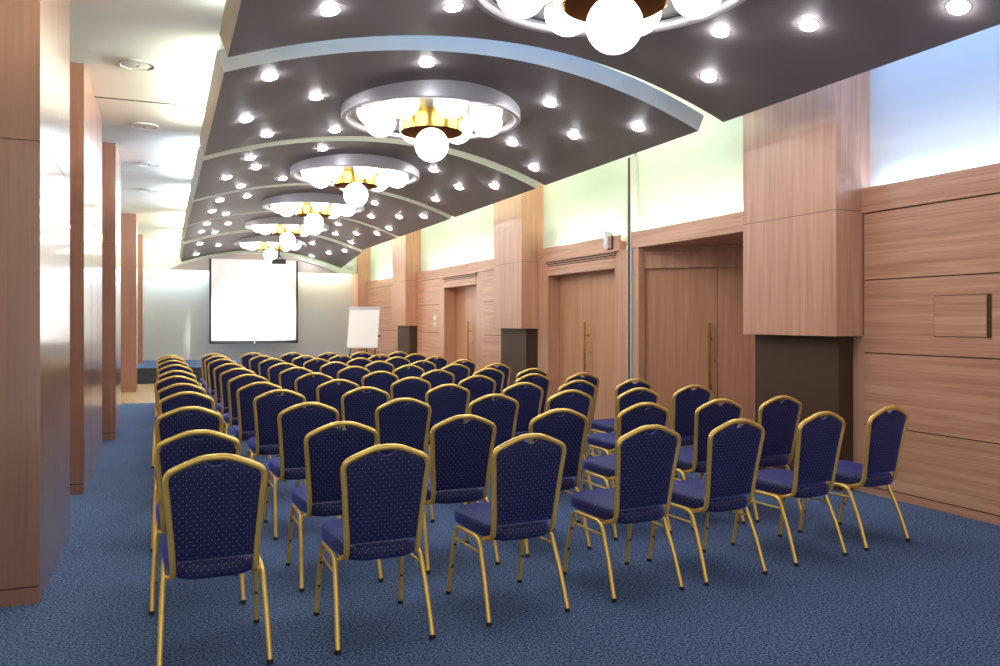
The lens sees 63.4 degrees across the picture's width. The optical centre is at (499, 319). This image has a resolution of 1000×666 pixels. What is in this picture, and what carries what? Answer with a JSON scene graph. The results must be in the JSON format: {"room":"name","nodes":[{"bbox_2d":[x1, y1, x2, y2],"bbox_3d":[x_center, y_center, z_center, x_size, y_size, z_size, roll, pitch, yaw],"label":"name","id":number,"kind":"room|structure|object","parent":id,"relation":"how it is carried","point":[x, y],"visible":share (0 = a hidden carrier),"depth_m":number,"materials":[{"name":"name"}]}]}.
{"room":"assembly chamber","nodes":[
{"label":"assembly chamber","id":0,"kind":"room"},
{"bbox_2d":[69,0,225,239],"bbox_3d":[-4.919,-2.629,10.194,2.100,0.842,26.600,0,0,-22],"label":"ceiling","id":1,"kind":"structure","parent":0,"point":[181,38],"depth_m":7.60,"materials":[{"name":"white paint"}]},
{"bbox_2d":[118,59,155,70],"bbox_3d":[-3.135,-2.200,7.004,0.300,0.020,0.300,0,0,-22],"label":"ceiling fitting","id":2,"kind":"object","parent":1,"relation":"attached to","point":[132,64],"visible":1,"depth_m":6.98,"materials":[{"name":"grey paint"}]},
{"bbox_2d":[143,269,352,360],"bbox_3d":[-7.467,-0.675,23.614,7.650,4.550,0.150,0,0,-22],"label":"wall","id":3,"kind":"structure","parent":0,"point":[175,302],"depth_m":23.14,"materials":[{"name":"grey paint"}]},
{"bbox_2d":[143,236,356,273],"bbox_3d":[-7.391,-2.170,23.131,7.420,1.560,0.160,0,0,-22],"label":"wall header","id":4,"kind":"structure","parent":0,"point":[158,254],"depth_m":22.34,"materials":[{"name":"white paint"}]},
{"bbox_2d":[169,252,337,273],"bbox_3d":[-6.952,-1.646,23.090,4.625,0.561,0.252,0,0,-22],"label":"trim","id":5,"kind":"structure","parent":4,"relation":"attached to","point":[304,266],"depth_m":22.91,"materials":[{"name":"beige paint"}]},
{"bbox_2d":[209,258,297,343],"bbox_3d":[-6.945,-0.530,22.901,2.420,2.390,0.127,0,0,-22],"label":"projection screen","id":6,"kind":"object","parent":4,"relation":"attached to","point":[254,301],"visible":1,"depth_m":22.85,"materials":[{"name":"white fabric"}]},
{"bbox_2d":[179,229,361,267],"bbox_3d":[-6.195,-1.970,21.819,4.504,0.880,2.700,0,0,-22],"label":"ceiling","id":7,"kind":"structure","parent":0,"point":[189,248],"depth_m":21.50,"materials":[{"name":"grey paint"}]},
{"bbox_2d":[234,235,306,260],"bbox_3d":[-6.198,-1.907,21.893,1.904,0.645,1.904,0,0,-22],"label":"chandelier","id":8,"kind":"object","parent":7,"relation":"hanging from","point":[267,243],"visible":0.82,"depth_m":21.53,"materials":[{"name":"white glass"}]},
{"bbox_2d":[181,211,397,249],"bbox_3d":[-4.980,-2.155,18.880,4.504,0.630,3.440,0,0,-22],"label":"ceiling","id":9,"kind":"structure","parent":0,"point":[367,238],"depth_m":18.47,"materials":[{"name":"grey paint"}]},
{"bbox_2d":[245,217,328,246],"bbox_3d":[-4.967,-2.018,18.918,1.904,0.645,1.904,0,0,-22],"label":"chandelier","id":10,"kind":"object","parent":9,"relation":"hanging from","point":[287,228],"visible":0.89,"depth_m":18.57,"materials":[{"name":"white glass"}]},
{"bbox_2d":[185,183,450,236],"bbox_3d":[-3.585,-2.155,15.507,4.504,0.630,3.440,0,0,-22],"label":"ceiling","id":11,"kind":"structure","parent":0,"point":[390,205],"depth_m":14.94,"materials":[{"name":"grey paint"}]},
{"bbox_2d":[262,193,363,231],"bbox_3d":[-3.572,-2.018,15.545,1.904,0.645,1.904,0,0,-22],"label":"chandelier","id":12,"kind":"object","parent":11,"relation":"hanging from","point":[313,207],"visible":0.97,"depth_m":15.17,"materials":[{"name":"white glass"}]},
{"bbox_2d":[190,136,538,216],"bbox_3d":[-2.171,-2.155,12.088,4.504,0.630,3.440,0,0,-22],"label":"ceiling","id":13,"kind":"structure","parent":0,"point":[473,173],"depth_m":11.38,"materials":[{"name":"grey paint"}]},
{"bbox_2d":[290,154,419,206],"bbox_3d":[-2.158,-2.018,12.126,1.904,0.645,1.904,0,0,-22],"label":"chandelier","id":14,"kind":"object","parent":13,"relation":"hanging from","point":[354,174],"visible":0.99,"depth_m":11.76,"materials":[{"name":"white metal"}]},
{"bbox_2d":[199,35,703,184],"bbox_3d":[-0.745,-2.155,8.641,4.504,0.630,3.440,0,0,-22],"label":"ceiling","id":15,"kind":"structure","parent":0,"point":[599,103],"depth_m":7.74,"materials":[{"name":"grey paint"}]},
{"bbox_2d":[341,80,519,161],"bbox_3d":[-0.733,-2.018,8.679,1.904,0.645,1.904,0,0,-22],"label":"chandelier","id":16,"kind":"object","parent":15,"relation":"hanging from","point":[427,114],"visible":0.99,"depth_m":8.32,"materials":[{"name":"white glass"}]},
{"bbox_2d":[0,382,999,665],"bbox_3d":[-1.631,1.560,11.662,9.300,0.120,26.800,0,0,-22],"label":"floor","id":17,"kind":"structure","parent":0,"point":[932,598],"depth_m":4.39,"materials":[{"name":"blue carpet"}]},
{"bbox_2d":[0,0,69,607],"bbox_3d":[-3.228,-0.355,4.779,1.088,3.710,1.500,0,0,-22],"label":"column","id":18,"kind":"structure","parent":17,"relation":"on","point":[34,34],"depth_m":4.28,"materials":[{"name":"brown wood"}]},
{"bbox_2d":[69,62,101,494],"bbox_3d":[-4.498,-0.355,7.809,1.056,3.710,2.230,0,0,-22],"label":"column","id":19,"kind":"structure","parent":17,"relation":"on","point":[85,183],"depth_m":7.11,"materials":[{"name":"brown wood"}]},
{"bbox_2d":[102,142,120,440],"bbox_3d":[-5.578,-0.355,10.517,1.130,3.710,1.300,0,0,-22],"label":"pilaster","id":20,"kind":"object","parent":17,"relation":"on","point":[111,163],"visible":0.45,"depth_m":10.11,"materials":[{"name":"brown wood"}]},
{"bbox_2d":[121,213,137,391],"bbox_3d":[-8.282,-0.355,17.081,1.150,3.710,0.900,0,0,-22],"label":"pilaster","id":21,"kind":"object","parent":17,"relation":"on","point":[129,222],"visible":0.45,"depth_m":16.84,"materials":[{"name":"brown wood"}]},
{"bbox_2d":[156,364,192,415],"bbox_3d":[-4.249,1.034,10.587,0.474,0.939,0.582,0,0,-22],"label":"banquet chair","id":22,"kind":"object","parent":17,"relation":"on","point":[160,371],"visible":0.21,"depth_m":10.33,"materials":[{"name":"gold metal"}]},
{"bbox_2d":[151,376,198,468],"bbox_3d":[-3.393,1.034,8.495,0.474,0.939,0.582,0,0,-22],"label":"banquet chair","id":23,"kind":"object","parent":17,"relation":"on","point":[167,381],"visible":0.29,"depth_m":8.22,"materials":[{"name":"gold metal"}]},
{"bbox_2d":[156,370,196,381],"bbox_3d":[-3.752,1.034,9.396,0.474,0.939,0.582,0,0,-22],"label":"banquet chair","id":24,"kind":"object","parent":17,"relation":"on","point":[169,373],"visible":0.16,"depth_m":9.14,"materials":[{"name":"gold metal"}]},
{"bbox_2d":[153,383,206,488],"bbox_3d":[-2.962,1.034,7.527,0.474,0.939,0.582,0,0,-23],"label":"banquet chair","id":25,"kind":"object","parent":17,"relation":"on","point":[169,390],"visible":0.23,"depth_m":7.26,"materials":[{"name":"gold metal"}]},
{"bbox_2d":[157,391,214,502],"bbox_3d":[-2.580,1.034,6.667,0.474,0.939,0.582,0,0,-22],"label":"banquet chair","id":26,"kind":"object","parent":17,"relation":"on","point":[171,402],"visible":0.24,"depth_m":6.41,"materials":[{"name":"gold metal"}]},
{"bbox_2d":[150,406,223,551],"bbox_3d":[-2.139,1.034,5.562,0.474,0.939,0.582,0,0,-23],"label":"banquet chair","id":27,"kind":"object","parent":17,"relation":"on","point":[173,422],"visible":0.35,"depth_m":5.31,"materials":[{"name":"blue fabric"}]},
{"bbox_2d":[149,429,245,615],"bbox_3d":[-1.656,1.034,4.431,0.474,0.939,0.582,0,0,-22],"label":"banquet chair","id":28,"kind":"object","parent":17,"relation":"on","point":[177,449],"visible":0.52,"depth_m":4.17,"materials":[{"name":"blue fabric"}]},
{"bbox_2d":[156,453,272,665],"bbox_3d":[-1.305,1.034,3.677,0.474,0.939,0.582,0,0,-23],"label":"banquet chair","id":29,"kind":"object","parent":17,"relation":"on","point":[214,514],"visible":1,"depth_m":3.46,"materials":[{"name":"blue fabric"}]},
{"bbox_2d":[202,355,230,393],"bbox_3d":[-4.600,1.034,13.147,0.474,0.939,0.582,0,0,-24],"label":"banquet chair","id":30,"kind":"object","parent":17,"relation":"on","point":[205,384],"visible":0.32,"depth_m":12.88,"materials":[{"name":"gold metal"}]},
{"bbox_2d":[206,359,236,395],"bbox_3d":[-4.159,1.034,12.096,0.474,0.939,0.582,0,0,-23],"label":"banquet chair","id":31,"kind":"object","parent":17,"relation":"on","point":[210,391],"visible":0.27,"depth_m":11.83,"materials":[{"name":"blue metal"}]},
{"bbox_2d":[211,363,245,404],"bbox_3d":[-3.643,1.034,10.870,0.474,0.939,0.582,0,0,-23],"label":"banquet chair","id":32,"kind":"object","parent":17,"relation":"on","point":[220,369],"visible":0.34,"depth_m":10.60,"materials":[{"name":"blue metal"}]},
{"bbox_2d":[216,368,255,418],"bbox_3d":[-3.202,1.034,9.819,0.474,0.939,0.582,0,0,-24],"label":"banquet chair","id":33,"kind":"object","parent":17,"relation":"on","point":[223,407],"visible":0.34,"depth_m":9.56,"materials":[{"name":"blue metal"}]},
{"bbox_2d":[138,357,341,383],"bbox_3d":[-6.870,1.315,21.713,7.300,0.370,3.820,0,0,-22],"label":"stage","id":34,"kind":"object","parent":17,"relation":"on","point":[147,371],"depth_m":19.46,"materials":[{"name":"blue fabric"}]},
{"bbox_2d":[138,234,142,363],"bbox_3d":[-9.897,-0.540,21.013,1.170,3.339,0.600,0,0,-22],"label":"pilaster","id":35,"kind":"object","parent":34,"relation":"on","point":[140,237],"visible":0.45,"depth_m":20.94,"materials":[{"name":"brown wood"}]},
{"bbox_2d":[222,374,270,459],"bbox_3d":[-2.747,1.034,8.752,0.474,0.939,0.582,0,0,-23],"label":"banquet chair","id":36,"kind":"object","parent":17,"relation":"on","point":[235,383],"visible":0.44,"depth_m":8.49,"materials":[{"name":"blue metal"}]},
{"bbox_2d":[232,382,286,480],"bbox_3d":[-2.300,1.034,7.681,0.474,0.939,0.582,0,0,-22],"label":"banquet chair","id":37,"kind":"object","parent":17,"relation":"on","point":[245,395],"visible":0.41,"depth_m":7.43,"materials":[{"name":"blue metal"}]},
{"bbox_2d":[249,355,275,374],"bbox_3d":[-3.920,1.034,13.266,0.474,0.939,0.582,0,0,-23],"label":"banquet chair","id":38,"kind":"object","parent":17,"relation":"on","point":[253,362],"visible":0.16,"depth_m":12.99,"materials":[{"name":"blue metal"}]},
{"bbox_2d":[258,358,286,378],"bbox_3d":[-3.471,1.034,12.251,0.474,0.939,0.582,0,0,-24],"label":"banquet chair","id":39,"kind":"object","parent":17,"relation":"on","point":[263,366],"visible":0.19,"depth_m":11.98,"materials":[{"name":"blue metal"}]},
{"bbox_2d":[247,389,305,486],"bbox_3d":[-1.899,1.034,6.873,0.474,0.939,0.582,0,0,-22],"label":"banquet chair","id":40,"kind":"object","parent":17,"relation":"on","point":[267,408],"visible":0.57,"depth_m":6.63,"materials":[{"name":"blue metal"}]},
{"bbox_2d":[267,363,299,385],"bbox_3d":[-2.973,1.034,10.996,0.474,0.939,0.582,0,0,-23],"label":"banquet chair","id":41,"kind":"object","parent":17,"relation":"on","point":[273,372],"visible":0.16,"depth_m":10.72,"materials":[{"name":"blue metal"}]},
{"bbox_2d":[279,367,313,393],"bbox_3d":[-2.555,1.034,10.021,0.474,0.939,0.582,0,0,-23],"label":"banquet chair","id":42,"kind":"object","parent":17,"relation":"on","point":[287,377],"visible":0.25,"depth_m":9.76,"materials":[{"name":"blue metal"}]},
{"bbox_2d":[264,402,340,539],"bbox_3d":[-1.424,1.034,5.836,0.474,0.939,0.582,0,0,-24],"label":"banquet chair","id":43,"kind":"object","parent":17,"relation":"on","point":[295,422],"visible":0.67,"depth_m":5.60,"materials":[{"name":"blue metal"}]},
{"bbox_2d":[294,372,332,409],"bbox_3d":[-2.102,1.034,8.964,0.474,0.939,0.582,0,0,-24],"label":"banquet chair","id":44,"kind":"object","parent":17,"relation":"on","point":[306,385],"visible":0.23,"depth_m":8.71,"materials":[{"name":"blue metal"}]},
{"bbox_2d":[303,358,329,377],"bbox_3d":[-2.806,1.034,12.244,0.474,0.939,0.582,0,0,-23],"label":"banquet chair","id":45,"kind":"object","parent":17,"relation":"on","point":[312,365],"visible":0.19,"depth_m":11.99,"materials":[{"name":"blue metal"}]},
{"bbox_2d":[286,421,383,591],"bbox_3d":[-0.984,1.034,4.784,0.474,0.939,0.582,0,0,-23],"label":"banquet chair","id":46,"kind":"object","parent":17,"relation":"on","point":[326,447],"visible":0.55,"depth_m":4.55,"materials":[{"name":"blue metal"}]},
{"bbox_2d":[320,361,350,383],"bbox_3d":[-2.351,1.034,11.296,0.474,0.939,0.582,0,0,-24],"label":"banquet chair","id":47,"kind":"object","parent":17,"relation":"on","point":[329,369],"visible":0.2,"depth_m":11.04,"materials":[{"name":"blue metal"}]},
{"bbox_2d":[316,379,359,429],"bbox_3d":[-1.650,1.034,8.015,0.474,0.939,0.582,0,0,-23],"label":"banquet chair","id":48,"kind":"object","parent":17,"relation":"on","point":[329,393],"visible":0.2,"depth_m":7.76,"materials":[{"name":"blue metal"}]},
{"bbox_2d":[337,366,370,390],"bbox_3d":[-1.907,1.034,10.246,0.474,0.939,0.582,0,0,-24],"label":"banquet chair","id":49,"kind":"object","parent":17,"relation":"on","point":[355,376],"visible":0.21,"depth_m":10.00,"materials":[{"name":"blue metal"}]},
{"bbox_2d":[346,357,372,369],"bbox_3d":[-2.222,1.034,12.497,0.474,0.939,0.582,0,0,-24],"label":"banquet chair","id":50,"kind":"object","parent":17,"relation":"on","point":[354,362],"visible":0.16,"depth_m":12.24,"materials":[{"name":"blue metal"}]},
{"bbox_2d":[347,307,380,356],"bbox_3d":[-3.392,0.587,20.470,0.843,1.834,0.785,0,0,5],"label":"flipchart","id":51,"kind":"object","parent":17,"relation":"on","point":[363,325],"visible":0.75,"depth_m":20.33,"materials":[{"name":"white paper"}]},
{"bbox_2d":[341,386,389,434],"bbox_3d":[-1.241,1.034,7.134,0.474,0.939,0.582,0,0,-23],"label":"banquet chair","id":52,"kind":"object","parent":17,"relation":"on","point":[358,406],"visible":0.37,"depth_m":6.89,"materials":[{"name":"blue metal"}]},
{"bbox_2d":[314,443,435,654],"bbox_3d":[-0.621,1.034,3.950,0.474,0.939,0.582,0,0,-23],"label":"banquet chair","id":53,"kind":"object","parent":17,"relation":"on","point":[384,496],"visible":1,"depth_m":3.74,"materials":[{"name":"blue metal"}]},
{"bbox_2d":[365,361,393,374],"bbox_3d":[-1.778,1.034,11.511,0.474,0.939,0.582,0,0,-23],"label":"banquet chair","id":54,"kind":"object","parent":17,"relation":"on","point":[372,367],"visible":0.22,"depth_m":11.27,"materials":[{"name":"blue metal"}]},
{"bbox_2d":[361,371,398,400],"bbox_3d":[-1.437,1.034,9.272,0.474,0.939,0.582,0,0,-23],"label":"banquet chair","id":55,"kind":"object","parent":17,"relation":"on","point":[383,382],"visible":0.19,"depth_m":9.03,"materials":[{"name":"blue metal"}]},
{"bbox_2d":[385,356,409,369],"bbox_3d":[-1.701,1.034,12.798,0.474,0.939,0.582,0,0,-25],"label":"banquet chair","id":56,"kind":"object","parent":17,"relation":"on","point":[403,361],"visible":0.23,"depth_m":12.56,"materials":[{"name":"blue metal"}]},
{"bbox_2d":[375,398,434,522],"bbox_3d":[-0.801,1.034,6.148,0.474,0.939,0.582,0,0,-23],"label":"banquet chair","id":57,"kind":"object","parent":17,"relation":"on","point":[408,424],"visible":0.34,"depth_m":5.92,"materials":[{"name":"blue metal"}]},
{"bbox_2d":[393,365,424,381],"bbox_3d":[-1.266,1.034,10.511,0.474,0.939,0.582,0,0,-25],"label":"banquet chair","id":58,"kind":"object","parent":17,"relation":"on","point":[401,372],"visible":0.21,"depth_m":10.27,"materials":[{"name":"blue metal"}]},
{"bbox_2d":[390,377,430,457],"bbox_3d":[-0.990,1.034,8.320,0.474,0.939,0.582,0,0,-24],"label":"banquet chair","id":59,"kind":"object","parent":17,"relation":"on","point":[402,388],"visible":0.3,"depth_m":8.08,"materials":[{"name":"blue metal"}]},
{"bbox_2d":[408,360,435,372],"bbox_3d":[-1.206,1.034,11.650,0.474,0.939,0.582,0,0,-25],"label":"banquet chair","id":60,"kind":"object","parent":17,"relation":"on","point":[428,366],"visible":0.18,"depth_m":11.43,"materials":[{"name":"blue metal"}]},
{"bbox_2d":[423,356,447,373],"bbox_3d":[-1.129,1.034,13.078,0.474,0.939,0.582,0,0,-26],"label":"banquet chair","id":61,"kind":"object","parent":17,"relation":"on","point":[440,362],"visible":0.14,"depth_m":12.86,"materials":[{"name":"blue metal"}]},
{"bbox_2d":[420,369,454,389],"bbox_3d":[-0.819,1.034,9.527,0.474,0.939,0.582,0,0,-24],"label":"banquet chair","id":62,"kind":"object","parent":17,"relation":"on","point":[435,380],"visible":0.2,"depth_m":9.29,"materials":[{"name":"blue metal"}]},
{"bbox_2d":[425,384,469,444],"bbox_3d":[-0.566,1.034,7.446,0.474,0.939,0.582,0,0,-24],"label":"banquet chair","id":63,"kind":"object","parent":17,"relation":"on","point":[444,403],"visible":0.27,"depth_m":7.21,"materials":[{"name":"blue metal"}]},
{"bbox_2d":[439,364,469,387],"bbox_3d":[-0.689,1.034,10.750,0.474,0.939,0.582,0,0,-24],"label":"banquet chair","id":64,"kind":"object","parent":17,"relation":"on","point":[460,373],"visible":0.15,"depth_m":10.53,"materials":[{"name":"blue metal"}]},
{"bbox_2d":[423,414,499,573],"bbox_3d":[-0.316,1.034,5.104,0.474,0.939,0.582,0,0,-23],"label":"banquet chair","id":65,"kind":"object","parent":17,"relation":"on","point":[460,453],"visible":0.75,"depth_m":4.88,"materials":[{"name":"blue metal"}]},
{"bbox_2d":[458,375,495,421],"bbox_3d":[-0.340,1.034,8.567,0.474,0.939,0.582,0,0,-25],"label":"banquet chair","id":66,"kind":"object","parent":17,"relation":"on","point":[481,387],"visible":0.21,"depth_m":8.34,"materials":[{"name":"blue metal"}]},
{"bbox_2d":[472,368,503,399],"bbox_3d":[-0.248,1.034,9.828,0.474,0.939,0.582,0,0,-25],"label":"banquet chair","id":67,"kind":"object","parent":17,"relation":"on","point":[498,376],"visible":0.23,"depth_m":9.63,"materials":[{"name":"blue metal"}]},
{"bbox_2d":[464,394,518,504],"bbox_3d":[-0.148,1.034,6.472,0.474,0.939,0.582,0,0,-23],"label":"banquet chair","id":68,"kind":"object","parent":17,"relation":"on","point":[503,413],"visible":0.33,"depth_m":6.26,"materials":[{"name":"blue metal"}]},
{"bbox_2d":[483,363,510,390],"bbox_3d":[-0.156,1.034,10.862,0.474,0.939,0.582,0,0,-25],"label":"banquet chair","id":69,"kind":"object","parent":17,"relation":"on","point":[506,370],"visible":0.2,"depth_m":10.68,"materials":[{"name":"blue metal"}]},
{"bbox_2d":[446,433,570,626],"bbox_3d":[0.037,1.034,4.286,0.474,0.939,0.582,0,0,-26],"label":"banquet chair","id":70,"kind":"object","parent":17,"relation":"on","point":[526,479],"visible":1,"depth_m":4.09,"materials":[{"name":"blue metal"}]},
{"bbox_2d":[502,382,543,436],"bbox_3d":[0.102,1.034,7.625,0.474,0.939,0.582,0,0,-25],"label":"banquet chair","id":71,"kind":"object","parent":17,"relation":"on","point":[529,398],"visible":0.35,"depth_m":7.42,"materials":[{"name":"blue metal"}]},
{"bbox_2d":[515,373,550,413],"bbox_3d":[0.245,1.034,8.852,0.474,0.939,0.582,0,0,-25],"label":"banquet chair","id":72,"kind":"object","parent":17,"relation":"on","point":[544,382],"visible":0.23,"depth_m":8.65,"materials":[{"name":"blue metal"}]},
{"bbox_2d":[524,408,591,557],"bbox_3d":[0.282,1.034,5.438,0.474,0.939,0.582,0,0,-23],"label":"banquet chair","id":73,"kind":"object","parent":17,"relation":"on","point":[571,430],"visible":0.48,"depth_m":5.24,"materials":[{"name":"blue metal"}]},
{"bbox_2d":[523,389,592,489],"bbox_3d":[0.466,1.034,6.834,0.474,0.939,0.582,0,0,-24],"label":"banquet chair","id":74,"kind":"object","parent":17,"relation":"on","point":[581,402],"visible":0.31,"depth_m":6.61,"materials":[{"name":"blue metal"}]},
{"bbox_2d":[558,380,596,473],"bbox_3d":[0.629,1.034,7.918,0.474,0.939,0.582,0,0,-25],"label":"banquet chair","id":75,"kind":"object","parent":17,"relation":"on","point":[588,388],"visible":0.19,"depth_m":7.71,"materials":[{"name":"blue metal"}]},
{"bbox_2d":[565,372,600,455],"bbox_3d":[0.785,1.034,8.968,0.474,0.939,0.582,0,0,-24],"label":"banquet chair","id":76,"kind":"object","parent":17,"relation":"on","point":[593,379],"visible":0.24,"depth_m":8.75,"materials":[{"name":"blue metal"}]},
{"bbox_2d":[586,378,651,454],"bbox_3d":[1.191,1.034,8.075,0.474,0.939,0.582,0,0,-25],"label":"banquet chair","id":77,"kind":"object","parent":17,"relation":"on","point":[601,425],"visible":0.38,"depth_m":7.88,"materials":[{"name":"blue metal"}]},
{"bbox_2d":[584,387,658,488],"bbox_3d":[1.056,1.034,7.045,0.474,0.939,0.582,0,0,-25],"label":"banquet chair","id":78,"kind":"object","parent":17,"relation":"on","point":[606,442],"visible":0.38,"depth_m":6.85,"materials":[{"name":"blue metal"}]},
{"bbox_2d":[563,424,684,602],"bbox_3d":[0.700,1.034,4.625,0.474,0.939,0.582,0,0,-26],"label":"banquet chair","id":79,"kind":"object","parent":17,"relation":"on","point":[645,464],"visible":1,"depth_m":4.43,"materials":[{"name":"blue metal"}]},
{"bbox_2d":[576,402,671,540],"bbox_3d":[0.891,1.034,5.830,0.474,0.939,0.582,0,0,-24],"label":"banquet chair","id":80,"kind":"object","parent":17,"relation":"on","point":[633,417],"visible":0.41,"depth_m":5.63,"materials":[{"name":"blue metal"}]},
{"bbox_2d":[627,157,637,382],"bbox_3d":[1.731,-0.310,10.592,0.104,3.620,0.097,0,0,-22],"label":"post","id":81,"kind":"object","parent":17,"relation":"on","point":[632,162],"visible":0.57,"depth_m":10.55,"materials":[{"name":"silver metal"}]},
{"bbox_2d":[669,384,711,477],"bbox_3d":[1.589,1.034,7.352,0.474,0.939,0.582,0,0,-25],"label":"banquet chair","id":82,"kind":"object","parent":17,"relation":"on","point":[685,401],"visible":0.48,"depth_m":7.12,"materials":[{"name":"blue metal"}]},
{"bbox_2d":[647,418,767,585],"bbox_3d":[1.251,1.034,4.896,0.474,0.939,0.582,0,0,-27],"label":"banquet chair","id":83,"kind":"object","parent":17,"relation":"on","point":[733,452],"visible":0.94,"depth_m":4.70,"materials":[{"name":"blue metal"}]},
{"bbox_2d":[674,398,745,529],"bbox_3d":[1.487,1.034,6.098,0.474,0.939,0.582,0,0,-24],"label":"banquet chair","id":84,"kind":"object","parent":17,"relation":"on","point":[708,416],"visible":0.5,"depth_m":5.86,"materials":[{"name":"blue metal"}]},
{"bbox_2d":[752,395,801,522],"bbox_3d":[2.000,1.034,6.321,0.474,0.939,0.582,0,0,-26],"label":"banquet chair","id":85,"kind":"object","parent":17,"relation":"on","point":[779,420],"visible":0.57,"depth_m":6.11,"materials":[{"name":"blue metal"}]},
{"bbox_2d":[731,411,847,565],"bbox_3d":[1.880,1.034,5.263,0.474,0.939,0.582,0,0,-29],"label":"banquet chair","id":86,"kind":"object","parent":17,"relation":"on","point":[818,440],"visible":0.94,"depth_m":5.07,"materials":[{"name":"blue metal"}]},
{"bbox_2d":[798,405,910,550],"bbox_3d":[2.447,1.034,5.594,0.474,0.939,0.582,0,0,-31],"label":"banquet chair","id":87,"kind":"object","parent":17,"relation":"on","point":[885,431],"visible":0.85,"depth_m":5.40,"materials":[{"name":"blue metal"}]},
{"bbox_2d":[219,0,999,121],"bbox_3d":[0.715,-2.155,5.111,4.504,0.630,3.440,0,0,-22],"label":"ceiling","id":88,"kind":"structure","parent":0,"point":[765,60],"depth_m":5.92,"materials":[{"name":"grey paint"}]},
{"bbox_2d":[472,0,745,54],"bbox_3d":[0.727,-2.018,5.149,1.904,0.645,1.904,0,0,-22],"label":"chandelier","id":89,"kind":"object","parent":88,"relation":"hanging from","point":[613,27],"visible":1,"depth_m":5.36,"materials":[{"name":"white glass"}]},
{"bbox_2d":[797,18,819,30],"bbox_3d":[2.159,-2.063,5.665,0.146,0.060,0.150,0,0,-14],"label":"recessed light","id":90,"kind":"object","parent":88,"relation":"in","point":[807,24],"visible":1,"depth_m":5.64,"materials":[{"name":"white"}]},
{"bbox_2d":[945,0,971,13],"bbox_3d":[2.839,-1.938,5.016,0.143,0.066,0.151,0,0,-14],"label":"recessed light","id":91,"kind":"object","parent":88,"relation":"in","point":[958,6],"visible":1,"depth_m":4.99,"materials":[{"name":"white"}]},
{"bbox_2d":[368,193,999,525],"bbox_3d":[1.858,0.250,12.672,1.880,2.500,26.000,0,0,-22],"label":"wall","id":92,"kind":"structure","parent":0,"point":[948,388],"depth_m":6.56,"materials":[{"name":"brown wood"}]},
{"bbox_2d":[353,248,369,354],"bbox_3d":[-4.191,-0.725,24.563,0.390,4.450,0.600,0,0,-22],"label":"pilaster","id":93,"kind":"object","parent":92,"relation":"attached to","point":[360,291],"visible":0.21,"depth_m":24.29,"materials":[{"name":"brown wood"}]},
{"bbox_2d":[367,277,392,288],"bbox_3d":[-3.181,-1.038,22.497,0.102,0.215,4.030,0,0,-22],"label":"trim","id":94,"kind":"structure","parent":92,"relation":"attached to","point":[387,281],"depth_m":22.81,"materials":[{"name":"brown wood"}]},
{"bbox_2d":[392,229,420,355],"bbox_3d":[-2.268,-0.725,20.045,0.490,4.450,1.200,0,0,-22],"label":"pilaster","id":95,"kind":"object","parent":92,"relation":"attached to","point":[406,249],"visible":0.64,"depth_m":19.55,"materials":[{"name":"brown wood"}]},
{"bbox_2d":[417,258,493,280],"bbox_3d":[-0.876,-1.038,16.925,0.102,0.215,5.650,0,0,-22],"label":"trim","id":96,"kind":"structure","parent":92,"relation":"attached to","point":[488,264],"depth_m":16.81,"materials":[{"name":"brown wood"}]},
{"bbox_2d":[441,272,476,364],"bbox_3d":[-0.696,0.283,16.794,0.410,2.433,2.110,0,0,-22],"label":"door","id":97,"kind":"structure","parent":92,"relation":"in","point":[459,290],"depth_m":17.38,"materials":[{"name":"brown wood"}]},
{"bbox_2d":[494,182,542,385],"bbox_3d":[0.344,-0.725,13.729,0.490,4.450,1.190,0,0,-22],"label":"pilaster","id":98,"kind":"object","parent":92,"relation":"attached to","point":[518,219],"visible":0.7,"depth_m":13.29,"materials":[{"name":"brown wood"}]},
{"bbox_2d":[544,251,616,419],"bbox_3d":[1.264,0.283,11.950,0.330,2.433,2.200,0,0,-22],"label":"door","id":99,"kind":"structure","parent":92,"relation":"in","point":[581,289],"depth_m":12.05,"materials":[{"name":"brown wood"}]},
{"bbox_2d":[538,234,625,262],"bbox_3d":[1.150,-1.038,12.027,0.102,0.215,2.590,0,0,-22],"label":"trim","id":100,"kind":"structure","parent":92,"relation":"attached to","point":[593,246],"depth_m":11.86,"materials":[{"name":"brown wood"}]},
{"bbox_2d":[632,211,742,248],"bbox_3d":[2.248,-1.038,9.371,0.102,0.215,2.560,0,0,-22],"label":"trim","id":101,"kind":"structure","parent":92,"relation":"attached to","point":[731,223],"depth_m":9.36,"materials":[{"name":"brown wood"}]},
{"bbox_2d":[643,245,753,427],"bbox_3d":[2.719,0.285,10.194,2.060,2.430,0.206,0,0,21],"label":"door","id":102,"kind":"structure","parent":92,"relation":"in","point":[694,334],"depth_m":10.25,"materials":[{"name":"brown wood"}]},
{"bbox_2d":[743,70,869,490],"bbox_3d":[2.878,-0.725,7.602,0.490,4.450,1.210,0,0,-22],"label":"pilaster","id":103,"kind":"object","parent":92,"relation":"attached to","point":[806,156],"visible":0.76,"depth_m":7.30,"materials":[{"name":"brown wood"}]},
{"bbox_2d":[861,163,999,213],"bbox_3d":[4.591,-1.038,3.706,0.102,0.215,7.340,0,0,-22],"label":"trim","id":104,"kind":"structure","parent":92,"relation":"attached to","point":[981,180],"depth_m":6.40,"materials":[{"name":"brown wood"}]},
{"bbox_2d":[934,293,990,337],"bbox_3d":[3.521,-0.030,6.179,0.007,0.330,0.479,0,0,-22],"label":"hatch","id":105,"kind":"object","parent":92,"relation":"attached to","point":[954,315],"visible":1,"depth_m":6.16,"materials":[{"name":"brown wood"}]},
{"bbox_2d":[370,24,999,280],"bbox_3d":[1.060,-1.985,12.666,0.220,1.930,26.600,0,0,-22],"label":"wall","id":106,"kind":"structure","parent":0,"point":[936,110],"depth_m":8.91,"materials":[{"name":"white paint"}]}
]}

